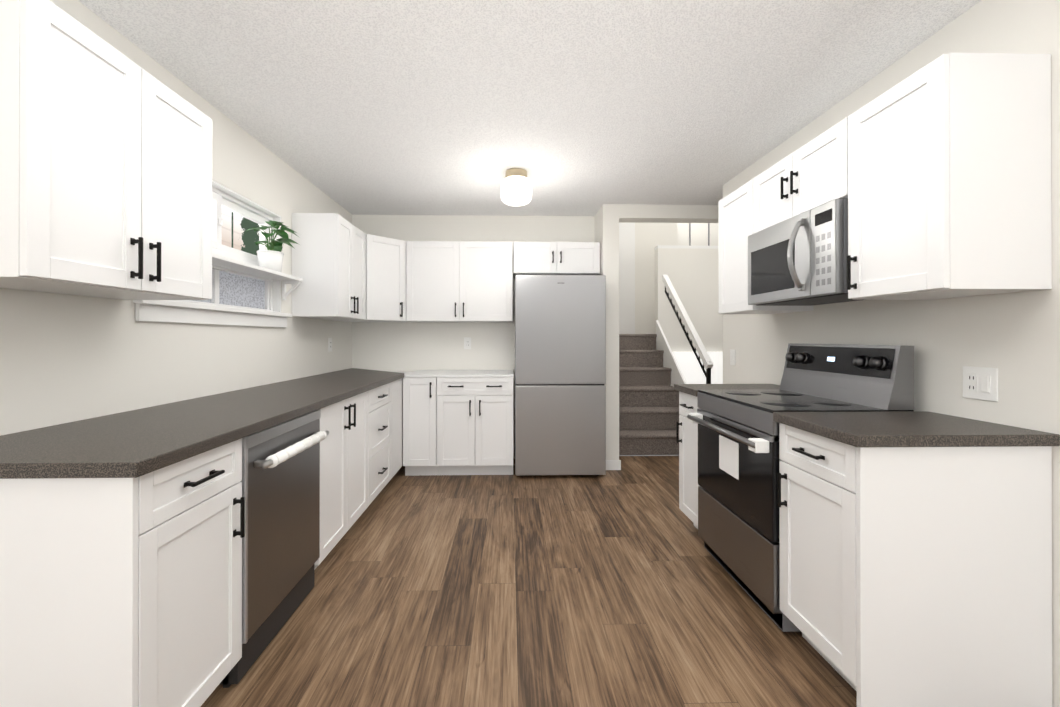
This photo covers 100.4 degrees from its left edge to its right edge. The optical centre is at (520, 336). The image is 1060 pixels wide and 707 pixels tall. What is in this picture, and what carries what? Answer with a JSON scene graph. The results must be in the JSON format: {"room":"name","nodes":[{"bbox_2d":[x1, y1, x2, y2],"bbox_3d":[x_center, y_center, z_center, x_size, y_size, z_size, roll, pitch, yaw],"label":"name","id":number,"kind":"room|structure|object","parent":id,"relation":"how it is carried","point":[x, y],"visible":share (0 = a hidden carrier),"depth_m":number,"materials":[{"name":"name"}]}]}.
{"room":"kitchen","nodes":[
{"label":"kitchen","id":0,"kind":"room"},
{"bbox_2d":[0,0,351,435],"bbox_3d":[-1.652,-0.006,0.634,0.140,2.435,7.790,0,0,-1],"label":"wall","id":1,"kind":"structure","parent":0,"point":[66,358],"depth_m":1.95,"materials":[{"name":"white paint"}]},
{"bbox_2d":[0,0,211,299],"bbox_3d":[-1.409,-0.521,1.457,0.381,0.742,0.697,0,0,-1],"label":"upper cabinet","id":2,"kind":"object","parent":1,"relation":"attached to","point":[105,169],"visible":1,"depth_m":1.30,"materials":[{"name":"white wood"}]},
{"bbox_2d":[132,300,291,327],"bbox_3d":[-1.658,-0.117,2.460,0.155,0.105,1.260,0,0,-1],"label":"window sill","id":3,"kind":"structure","parent":1,"relation":"attached to","point":[171,311],"depth_m":2.23,"materials":[{"name":"white wood"}]},
{"bbox_2d":[176,180,280,311],"bbox_3d":[-1.695,-0.489,2.460,0.137,0.676,1.136,0,0,-1],"label":"window","id":4,"kind":"structure","parent":1,"relation":"in","point":[230,288],"depth_m":2.67,"materials":[{"name":"white wood"}]},
{"bbox_2d":[212,253,302,299],"bbox_3d":[-1.581,-0.330,2.455,0.168,0.152,1.225,0,0,-1],"label":"shelf","id":5,"kind":"object","parent":1,"relation":"attached to","point":[224,262],"visible":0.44,"depth_m":2.60,"materials":[{"name":"white wood"}]},
{"bbox_2d":[248,220,300,271],"bbox_3d":[-1.539,-0.573,2.816,0.250,0.330,0.319,0,0,-1],"label":"plant","id":6,"kind":"object","parent":5,"relation":"on","point":[271,257],"visible":0.98,"depth_m":2.78,"materials":[{"name":"green plant"}]},
{"bbox_2d":[292,213,364,319],"bbox_3d":[-1.468,-0.517,3.478,0.360,0.742,0.612,0,0,-1],"label":"upper cabinet","id":7,"kind":"object","parent":1,"relation":"attached to","point":[328,260],"visible":1,"depth_m":3.17,"materials":[{"name":"white wood"}]},
{"bbox_2d":[328,338,331,351],"bbox_3d":[-1.652,0.069,3.840,0.010,0.118,0.072,0,0,-1],"label":"electrical outlet","id":8,"kind":"object","parent":1,"relation":"attached to","point":[329,344],"visible":0.98,"depth_m":3.82,"materials":[{"name":"white plastic"}]},
{"bbox_2d":[352,215,594,458],"bbox_3d":[-0.464,0.003,4.489,2.420,2.435,0.140,0,0,-1],"label":"wall","id":9,"kind":"structure","parent":0,"point":[398,346],"depth_m":4.41,"materials":[{"name":"white paint"}]},
{"bbox_2d":[334,234,408,321],"bbox_3d":[-1.359,-0.515,4.093,0.607,0.742,0.607,0,0,-1],"label":"upper cabinet","id":10,"kind":"object","parent":9,"relation":"attached to","point":[385,276],"visible":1,"depth_m":3.93,"materials":[{"name":"white wood"}]},
{"bbox_2d":[406,241,512,321],"bbox_3d":[-0.565,-0.515,4.236,0.982,0.742,0.360,0,0,-1],"label":"upper cabinet","id":11,"kind":"object","parent":9,"relation":"attached to","point":[459,281],"visible":1,"depth_m":4.09,"materials":[{"name":"white wood"}]},
{"bbox_2d":[464,337,470,348],"bbox_3d":[-0.527,0.066,4.411,0.072,0.118,0.010,0,0,-1],"label":"electrical outlet","id":12,"kind":"object","parent":9,"relation":"attached to","point":[467,342],"visible":1,"depth_m":4.41,"materials":[{"name":"white plastic"}]},
{"bbox_2d":[513,242,599,277],"bbox_3d":[0.336,-0.738,4.258,0.809,0.296,0.360,0,0,-1],"label":"upper cabinet","id":13,"kind":"object","parent":9,"relation":"attached to","point":[556,258],"visible":0.98,"depth_m":4.11,"materials":[{"name":"white wood"}]},
{"bbox_2d":[200,456,856,706],"bbox_3d":[1.671,1.242,0.676,6.785,0.060,7.720,0,0,-1],"label":"floor","id":14,"kind":"structure","parent":0,"point":[622,587],"depth_m":1.93,"materials":[{"name":"wood"}]},
{"bbox_2d":[0,438,244,706],"bbox_3d":[-1.258,0.777,1.296,0.674,0.872,0.444,0,0,-1],"label":"base cabinet","id":15,"kind":"object","parent":14,"relation":"on","point":[120,592],"visible":0.85,"depth_m":1.08,"materials":[{"name":"white wood"}]},
{"bbox_2d":[220,409,328,687],"bbox_3d":[-1.229,0.780,1.824,0.672,0.868,0.602,0,0,-1],"label":"dishwasher","id":16,"kind":"object","parent":14,"relation":"on","point":[280,481],"visible":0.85,"depth_m":1.74,"materials":[{"name":"grey metal"}]},
{"bbox_2d":[314,391,367,569],"bbox_3d":[-1.286,0.781,2.502,0.674,0.871,0.747,0,0,-1],"label":"base cabinet","id":17,"kind":"object","parent":14,"relation":"on","point":[343,475],"visible":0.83,"depth_m":2.45,"materials":[{"name":"white wood"}]},
{"bbox_2d":[368,382,390,505],"bbox_3d":[-1.302,0.782,3.152,0.674,0.871,0.547,0,0,-1],"label":"base cabinet","id":18,"kind":"object","parent":14,"relation":"on","point":[379,439],"visible":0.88,"depth_m":3.13,"materials":[{"name":"white wood"}]},
{"bbox_2d":[390,372,409,478],"bbox_3d":[-1.337,0.783,3.910,0.641,0.872,0.966,0,0,-1],"label":"base cabinet","id":19,"kind":"object","parent":14,"relation":"on","point":[396,401],"visible":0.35,"depth_m":3.60,"materials":[{"name":"white wood"}]},
{"bbox_2d":[0,368,403,478],"bbox_3d":[-1.296,0.325,2.723,0.668,0.037,3.340,0,0,-1],"label":"countertop","id":20,"kind":"structure","parent":19,"relation":"on","point":[135,443],"depth_m":1.45,"materials":[{"name":"stone"}]},
{"bbox_2d":[403,377,437,475],"bbox_3d":[-0.872,0.784,4.079,0.287,0.871,0.648,0,0,-1],"label":"base cabinet","id":21,"kind":"object","parent":14,"relation":"on","point":[419,425],"visible":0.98,"depth_m":3.79,"materials":[{"name":"white wood"}]},
{"bbox_2d":[437,377,512,474],"bbox_3d":[-0.396,0.784,4.091,0.660,0.871,0.648,0,0,-1],"label":"base cabinet","id":22,"kind":"object","parent":14,"relation":"on","point":[474,425],"visible":1,"depth_m":3.80,"materials":[{"name":"white wood"}]},
{"bbox_2d":[404,370,513,376],"bbox_3d":[-0.541,0.338,4.106,0.953,0.017,0.615,0,0,-1],"label":"countertop","id":23,"kind":"structure","parent":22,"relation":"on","point":[462,373],"depth_m":3.96,"materials":[{"name":"white stone"}]},
{"bbox_2d":[515,275,605,475],"bbox_3d":[0.340,0.345,4.097,0.779,1.750,0.621,0,0,-1],"label":"refrigerator","id":24,"kind":"object","parent":14,"relation":"on","point":[560,374],"visible":1,"depth_m":3.79,"materials":[{"name":"grey metal"}]},
{"bbox_2d":[676,391,699,528],"bbox_3d":[1.319,0.781,2.696,0.648,0.871,0.322,0,0,-1],"label":"base cabinet","id":25,"kind":"object","parent":14,"relation":"on","point":[688,468],"visible":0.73,"depth_m":2.71,"materials":[{"name":"white wood"}]},
{"bbox_2d":[674,384,779,396],"bbox_3d":[1.323,0.325,2.709,0.643,0.037,0.342,0,0,-1],"label":"countertop","id":26,"kind":"structure","parent":25,"relation":"on","point":[691,389],"depth_m":2.72,"materials":[{"name":"stone"}]},
{"bbox_2d":[687,343,913,631],"bbox_3d":[1.279,0.626,2.166,0.656,1.178,0.727,0,0,-1],"label":"range","id":27,"kind":"object","parent":14,"relation":"on","point":[738,471],"visible":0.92,"depth_m":2.03,"materials":[{"name":"grey metal"}]},
{"bbox_2d":[777,423,1051,706],"bbox_3d":[1.346,0.778,1.590,0.649,0.872,0.415,0,0,-1],"label":"base cabinet","id":28,"kind":"object","parent":14,"relation":"on","point":[915,576],"visible":0.85,"depth_m":1.39,"materials":[{"name":"white wood"}]},
{"bbox_2d":[773,411,1059,446],"bbox_3d":[1.350,0.323,1.580,0.643,0.037,0.435,0,0,-1],"label":"countertop","id":29,"kind":"structure","parent":28,"relation":"on","point":[898,429],"depth_m":1.45,"materials":[{"name":"stone"}]},
{"bbox_2d":[78,0,980,215],"bbox_3d":[1.670,-1.273,0.717,6.785,0.100,7.790,0,0,-1],"label":"ceiling","id":30,"kind":"structure","parent":0,"point":[456,107],"depth_m":2.12,"materials":[{"name":"white paint"}]},
{"bbox_2d":[501,168,531,205],"bbox_3d":[-0.029,-1.099,3.261,0.230,0.234,0.230,0,0,-1],"label":"ceiling light","id":31,"kind":"object","parent":30,"relation":"hanging from","point":[516,187],"visible":1,"depth_m":3.18,"materials":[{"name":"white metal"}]},
{"bbox_2d":[594,204,620,469],"bbox_3d":[0.797,-0.676,5.770,0.163,3.800,3.462,0,0,-1],"label":"wall","id":32,"kind":"structure","parent":0,"point":[606,220],"depth_m":4.05,"materials":[{"name":"white paint"}]},
{"bbox_2d":[635,223,677,333],"bbox_3d":[1.607,-1.304,6.712,1.525,2.540,0.140,0,0,-1],"label":"wall","id":33,"kind":"structure","parent":0,"point":[649,237],"depth_m":6.65,"materials":[{"name":"white paint"}]},
{"bbox_2d":[619,223,634,333],"bbox_3d":[1.319,-1.057,6.594,0.795,2.035,0.079,0,0,-1],"label":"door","id":34,"kind":"structure","parent":33,"relation":"in","point":[626,278],"depth_m":6.61,"materials":[{"name":"white paint"}]},
{"bbox_2d":[619,204,717,222],"bbox_3d":[2.942,-1.835,4.184,4.075,1.490,0.160,0,0,-1],"label":"wall","id":35,"kind":"structure","parent":0,"point":[634,213],"depth_m":4.07,"materials":[{"name":"white paint"}]},
{"bbox_2d":[655,245,722,385],"bbox_3d":[3.392,-0.001,5.999,3.090,2.450,0.205,0,0,-1],"label":"wall","id":36,"kind":"structure","parent":0,"point":[692,272],"depth_m":5.93,"materials":[{"name":"white paint"}]},
{"bbox_2d":[678,223,717,245],"bbox_3d":[3.620,-1.302,7.732,2.550,2.540,0.155,0,0,-1],"label":"window","id":37,"kind":"structure","parent":0,"point":[689,234],"depth_m":7.66,"materials":[{"name":"white paint"}]},
{"bbox_2d":[723,0,1059,706],"bbox_3d":[1.777,-0.007,0.186,0.140,2.435,6.730,0,0,-1],"label":"wall","id":38,"kind":"structure","parent":0,"point":[1014,338],"depth_m":1.66,"materials":[{"name":"white paint"}]},
{"bbox_2d":[730,350,735,364],"bbox_3d":[1.623,0.158,3.378,0.012,0.118,0.072,0,0,-1],"label":"light switch","id":39,"kind":"object","parent":38,"relation":"attached to","point":[732,357],"visible":1,"depth_m":3.37,"materials":[{"name":"white plastic"}]},
{"bbox_2d":[718,179,812,313],"bbox_3d":[1.472,-0.518,2.687,0.346,0.742,0.409,0,0,-1],"label":"upper cabinet","id":40,"kind":"object","parent":38,"relation":"attached to","point":[735,219],"visible":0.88,"depth_m":2.67,"materials":[{"name":"white wood"}]},
{"bbox_2d":[753,117,847,233],"bbox_3d":[1.469,-0.730,2.135,0.379,0.321,0.690,0,0,-1],"label":"upper cabinet","id":41,"kind":"object","parent":38,"relation":"attached to","point":[811,174],"visible":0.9,"depth_m":2.05,"materials":[{"name":"white wood"}]},
{"bbox_2d":[748,198,859,305],"bbox_3d":[1.435,-0.370,2.142,0.445,0.390,0.668,0,0,-1],"label":"microwave","id":42,"kind":"object","parent":41,"relation":"attached to","point":[799,259],"visible":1,"depth_m":2.00,"materials":[{"name":"grey metal"}]},
{"bbox_2d":[847,52,1051,299],"bbox_3d":[1.482,-0.521,1.588,0.379,0.742,0.397,0,0,-1],"label":"upper cabinet","id":43,"kind":"object","parent":38,"relation":"attached to","point":[949,175],"visible":1,"depth_m":1.39,"materials":[{"name":"white wood"}]},
{"bbox_2d":[963,366,997,401],"bbox_3d":[1.665,0.169,1.603,0.012,0.118,0.118,0,0,-1],"label":"outlet","id":44,"kind":"object","parent":38,"relation":"attached to","point":[980,383],"visible":1,"depth_m":1.60,"materials":[{"name":"white plastic"}]},
{"label":"outside","id":45,"kind":"structure","parent":0,"visible":0},
{"bbox_2d":[222,208,258,255],"bbox_3d":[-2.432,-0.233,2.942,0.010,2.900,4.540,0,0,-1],"label":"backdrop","id":46,"kind":"structure","parent":45,"point":[237,234],"depth_m":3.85,"materials":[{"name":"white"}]},
{"bbox_3d":[2.896,0.625,6.108,4.075,1.320,3.080,0,0,-1],"label":"floor","id":47,"kind":"structure","parent":0,"visible":0},
{"bbox_2d":[619,334,679,454],"bbox_3d":[1.356,0.592,5.343,0.951,1.259,1.636,0,0,-1],"label":"stairs","id":48,"kind":"structure","parent":47,"relation":"on","point":[649,414],"depth_m":5.08,"materials":[{"name":"carpet"}]},
{"bbox_2d":[656,320,686,386],"bbox_3d":[1.852,0.499,5.113,0.026,1.445,1.620,0,0,-1],"label":"skirt","id":49,"kind":"object","parent":48,"relation":"attached to","point":[670,361],"visible":0.29,"depth_m":5.46,"materials":[{"name":"white wood"}]},
{"bbox_2d":[662,275,713,383],"bbox_3d":[1.883,0.208,5.074,0.060,2.026,1.338,0,0,-1],"label":"stair handrail","id":50,"kind":"object","parent":49,"relation":"attached to","point":[704,356],"visible":0.88,"depth_m":4.90,"materials":[{"name":"white wood"}]}
]}

